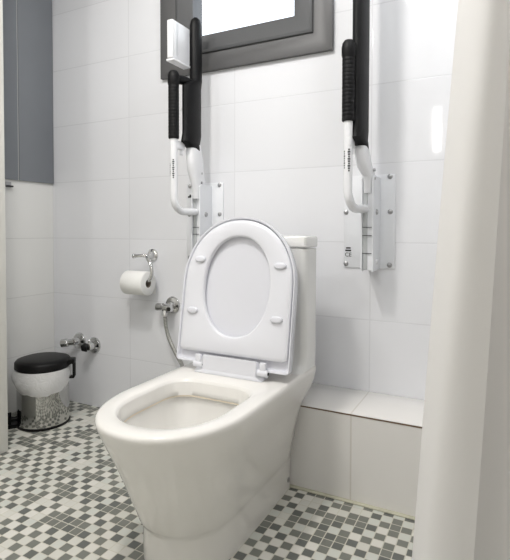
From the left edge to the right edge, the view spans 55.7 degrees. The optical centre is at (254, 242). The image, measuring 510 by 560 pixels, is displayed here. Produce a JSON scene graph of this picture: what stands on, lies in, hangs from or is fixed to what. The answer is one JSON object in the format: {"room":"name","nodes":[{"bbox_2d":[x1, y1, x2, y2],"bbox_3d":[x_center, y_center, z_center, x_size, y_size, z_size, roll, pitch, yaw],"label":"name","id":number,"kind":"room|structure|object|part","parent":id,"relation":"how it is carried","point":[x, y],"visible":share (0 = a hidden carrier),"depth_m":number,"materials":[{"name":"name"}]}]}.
{"room":"accessible bathroom","nodes":[
{"label":"accessible bathroom","id":0,"kind":"room"},
{"bbox_2d":[5,179,54,412],"bbox_3d":[-1.764,-0.440,1.459,0.100,2.650,2.700,1,2,27],"label":"wall","id":1,"kind":"structure","parent":0,"point":[28,205],"depth_m":2.51,"materials":[{"name":"tile"}]},
{"bbox_2d":[0,0,7,453],"bbox_3d":[-1.206,-0.453,2.027,0.374,2.648,0.090,1,2,27],"label":"trim","id":2,"kind":"structure","parent":1,"relation":"attached to","point":[3,319],"depth_m":1.99,"materials":[{"name":"white"}]},
{"bbox_2d":[5,181,13,186],"bbox_3d":[-1.218,-0.291,2.397,0.022,0.027,0.030,1,2,27],"label":"clip","id":3,"kind":"object","parent":1,"relation":"attached to","point":[7,184],"visible":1,"depth_m":2.39,"materials":[{"name":"metal"}]},
{"bbox_2d":[3,0,17,179],"bbox_3d":[-1.353,-1.045,2.119,0.012,1.471,0.678,1,2,27],"label":"trim","id":4,"kind":"structure","parent":1,"relation":"attached to","point":[9,6],"depth_m":2.39,"materials":[{"name":"grey"}]},
{"bbox_2d":[16,0,18,179],"bbox_3d":[-1.199,-1.053,2.425,0.008,1.471,0.008,1,2,27],"label":"trim","id":5,"kind":"structure","parent":1,"relation":"attached to","point":[16,0],"depth_m":2.43,"materials":[{"name":"grey"}]},
{"bbox_2d":[17,0,53,183],"bbox_3d":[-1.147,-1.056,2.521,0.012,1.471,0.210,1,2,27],"label":"wall cabinet","id":6,"kind":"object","parent":1,"relation":"attached to","point":[34,17],"depth_m":2.52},
{"bbox_2d":[0,400,414,559],"bbox_3d":[-0.431,0.947,0.825,3.090,0.080,2.920,1,2,27],"label":"floor","id":7,"kind":"structure","parent":0,"point":[63,496],"depth_m":1.56,"materials":[{"name":"tile"}]},
{"bbox_2d":[8,352,75,431],"bbox_3d":[-1.031,0.706,2.314,0.267,0.324,0.287,1,2,27],"label":"pedal bin","id":8,"kind":"object","parent":7,"relation":"on","point":[34,414],"visible":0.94,"depth_m":2.24,"materials":[{"name":"metal"}]},
{"bbox_2d":[11,364,70,396],"bbox_3d":[-1.025,0.649,2.326,0.265,0.110,0.264,1,2,27],"label":"liner","id":9,"kind":"object","parent":8,"relation":"in","point":[44,384],"visible":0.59,"depth_m":2.21,"materials":[{"name":"white plastic"}]},
{"bbox_3d":[-1.020,0.566,2.324,0.252,0.046,0.252,1,2,27],"label":"lid","id":10,"kind":"part","parent":8,"relation":"part of","materials":[{"name":"black plastic"}]},
{"bbox_2d":[95,217,316,559],"bbox_3d":[-0.143,0.401,1.509,0.435,0.974,0.801,1,2,27],"label":"toilet","id":11,"kind":"object","parent":7,"relation":"on","point":[200,449],"visible":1,"depth_m":1.55,"materials":[{"name":"ceramic"}]},
{"bbox_3d":[-0.210,0.601,1.382,0.301,0.280,0.373,1,2,27],"label":"bowl","id":12,"kind":"part","parent":11,"relation":"part of","materials":[{"name":"ceramic"}]},
{"bbox_3d":[-0.063,0.150,1.657,0.415,0.458,0.093,1,2,27],"label":"seat","id":13,"kind":"part","parent":11,"relation":"part of","materials":[{"name":"plastic"}]},
{"bbox_3d":[-0.059,0.164,1.667,0.435,0.508,0.125,1,2,27],"label":"seat lid","id":14,"kind":"part","parent":11,"relation":"part of","materials":[{"name":"plastic"}]},
{"bbox_3d":[0.013,-0.008,1.800,0.425,0.040,0.122,1,2,27],"label":"tank lid","id":15,"kind":"part","parent":11,"relation":"part of","materials":[{"name":"ceramic"}]},
{"bbox_3d":[0.002,0.229,1.786,0.423,0.426,0.169,1,2,27],"label":"tank","id":16,"kind":"part","parent":11,"relation":"part of","materials":[{"name":"ceramic"}]},
{"bbox_2d":[290,484,414,519],"bbox_3d":[0.722,0.889,1.447,1.405,0.004,0.018,1,2,27],"label":"trim","id":17,"kind":"structure","parent":7,"relation":"on","point":[291,485],"depth_m":1.64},
{"bbox_2d":[290,383,423,516],"bbox_3d":[0.664,0.735,1.620,1.670,0.303,0.252,1,2,27],"label":"tiled ledge","id":18,"kind":"object","parent":7,"relation":"on","point":[361,446],"visible":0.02,"depth_m":1.66,"materials":[{"name":"tile"}]},
{"bbox_2d":[52,0,457,406],"bbox_3d":[0.209,-0.451,2.033,3.090,2.650,0.120,1,2,27],"label":"wall","id":19,"kind":"structure","parent":0,"point":[272,132],"depth_m":2.08,"materials":[{"name":"tile"}]},
{"bbox_2d":[60,332,85,348],"bbox_3d":[-0.965,0.520,2.543,0.112,0.086,0.090,1,2,27],"label":"valve","id":20,"kind":"object","parent":19,"relation":"attached to","point":[79,339],"visible":0.94,"depth_m":2.54,"materials":[{"name":"silver metal"}]},
{"bbox_3d":[-0.986,0.526,2.541,0.073,0.047,0.045,0,2,-1],"label":"handle","id":21,"kind":"part","parent":20,"relation":"part of","materials":[{"name":"silver metal"}]},
{"bbox_2d":[81,337,100,352],"bbox_3d":[-0.856,0.535,2.495,0.086,0.086,0.076,1,2,27],"label":"valve","id":22,"kind":"object","parent":19,"relation":"attached to","point":[93,345],"visible":1,"depth_m":2.50,"materials":[{"name":"silver metal"}]},
{"bbox_3d":[-0.875,0.538,2.489,0.046,0.047,0.046,1,2,27],"label":"handle","id":23,"kind":"part","parent":22,"relation":"part of","materials":[{"name":"black plastic"}]},
{"bbox_2d":[132,249,157,282],"bbox_3d":[-0.540,0.107,2.316,0.185,0.156,0.085,1,2,27],"label":"paper holder","id":24,"kind":"object","parent":19,"relation":"attached to","point":[152,255],"visible":0.7,"depth_m":2.29,"materials":[{"name":"silver metal"}]},
{"bbox_2d":[120,270,155,295],"bbox_3d":[-0.555,0.189,2.290,0.126,0.113,0.114,1,2,27],"label":"toilet roll","id":25,"kind":"object","parent":24,"relation":"on","point":[131,282],"visible":0.96,"depth_m":2.25,"materials":[{"name":"paper"}]},
{"bbox_3d":[-0.542,0.052,2.302,0.089,0.043,0.036,0,2,3],"label":"knob","id":26,"kind":"part","parent":24,"relation":"part of","materials":[{"name":"silver metal"}]},
{"bbox_3d":[-0.549,0.119,2.300,0.185,0.134,0.046,1,2,27],"label":"arm","id":27,"kind":"part","parent":24,"relation":"part of","materials":[{"name":"silver metal"}]},
{"bbox_2d":[155,296,183,366],"bbox_3d":[-0.300,0.410,2.129,0.096,0.305,0.470,-1,2,-38],"label":"angle valve","id":28,"kind":"object","parent":19,"relation":"attached to","point":[172,305],"visible":0.76,"depth_m":2.26,"materials":[{"name":"silver metal"}]},
{"bbox_3d":[-0.448,0.302,2.280,0.038,0.036,0.038,1,2,27],"label":"handle","id":29,"kind":"part","parent":28,"relation":"part of","materials":[{"name":"silver metal"}]},
{"bbox_2d":[160,0,333,260],"bbox_3d":[-0.100,-0.636,2.028,0.838,1.461,0.362,1,2,27],"label":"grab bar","id":30,"kind":"structure","parent":19,"relation":"in","point":[310,30],"depth_m":2.04,"materials":[{"name":"metal"}]},
{"bbox_3d":[-0.310,-0.470,2.022,0.020,0.202,0.076,1,2,27],"label":"release lever","id":31,"kind":"part","parent":30,"relation":"part of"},
{"bbox_3d":[-0.286,-0.436,2.072,0.197,1.056,0.262,1,2,27],"label":"folding grab rail","id":32,"kind":"part","parent":30,"relation":"part of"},
{"bbox_3d":[-0.234,-0.083,2.143,0.045,0.347,0.105,1,2,27],"label":"hinge post","id":33,"kind":"part","parent":30,"relation":"part of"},
{"bbox_3d":[-0.228,-0.092,2.196,0.197,0.355,0.006,1,2,27],"label":"wall plate","id":34,"kind":"part","parent":30,"relation":"part of","materials":[{"name":"white metal"}]},
{"bbox_3d":[-0.048,-1.067,2.115,0.664,0.430,0.098,1,2,27],"label":"sash","id":35,"kind":"part","parent":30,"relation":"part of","materials":[{"name":"metal"}]},
{"bbox_2d":[342,0,395,271],"bbox_3d":[0.385,-0.482,1.740,0.198,1.171,0.240,1,2,27],"label":"grab rail","id":36,"kind":"object","parent":19,"relation":"attached to","point":[370,198],"visible":1,"depth_m":1.73,"materials":[{"name":"metal"}]},
{"bbox_3d":[0.336,-0.412,1.686,0.020,0.202,0.076,1,2,27],"label":"release lever","id":37,"kind":"part","parent":36,"relation":"part of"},
{"bbox_3d":[0.439,-0.081,1.854,0.195,0.355,0.006,1,2,27],"label":"wall plate","id":38,"kind":"part","parent":36,"relation":"part of","materials":[{"name":"white metal"}]},
{"bbox_3d":[0.431,-0.072,1.797,0.045,0.347,0.115,1,2,27],"label":"hinge post","id":39,"kind":"part","parent":36,"relation":"part of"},
{"bbox_3d":[0.250,-1.281,0.405,0.025,0.025,2.698,1,2,27],"label":"curtain rod","id":40,"kind":"object","parent":19,"relation":"attached to","visible":0},
{"bbox_2d":[412,0,509,559],"bbox_3d":[0.481,-0.215,0.934,0.310,2.120,0.485,1,2,27],"label":"shower curtain","id":41,"kind":"object","parent":40,"relation":"hanging from","point":[462,512],"visible":1,"depth_m":0.77,"materials":[{"name":"white fabric"}]}
]}

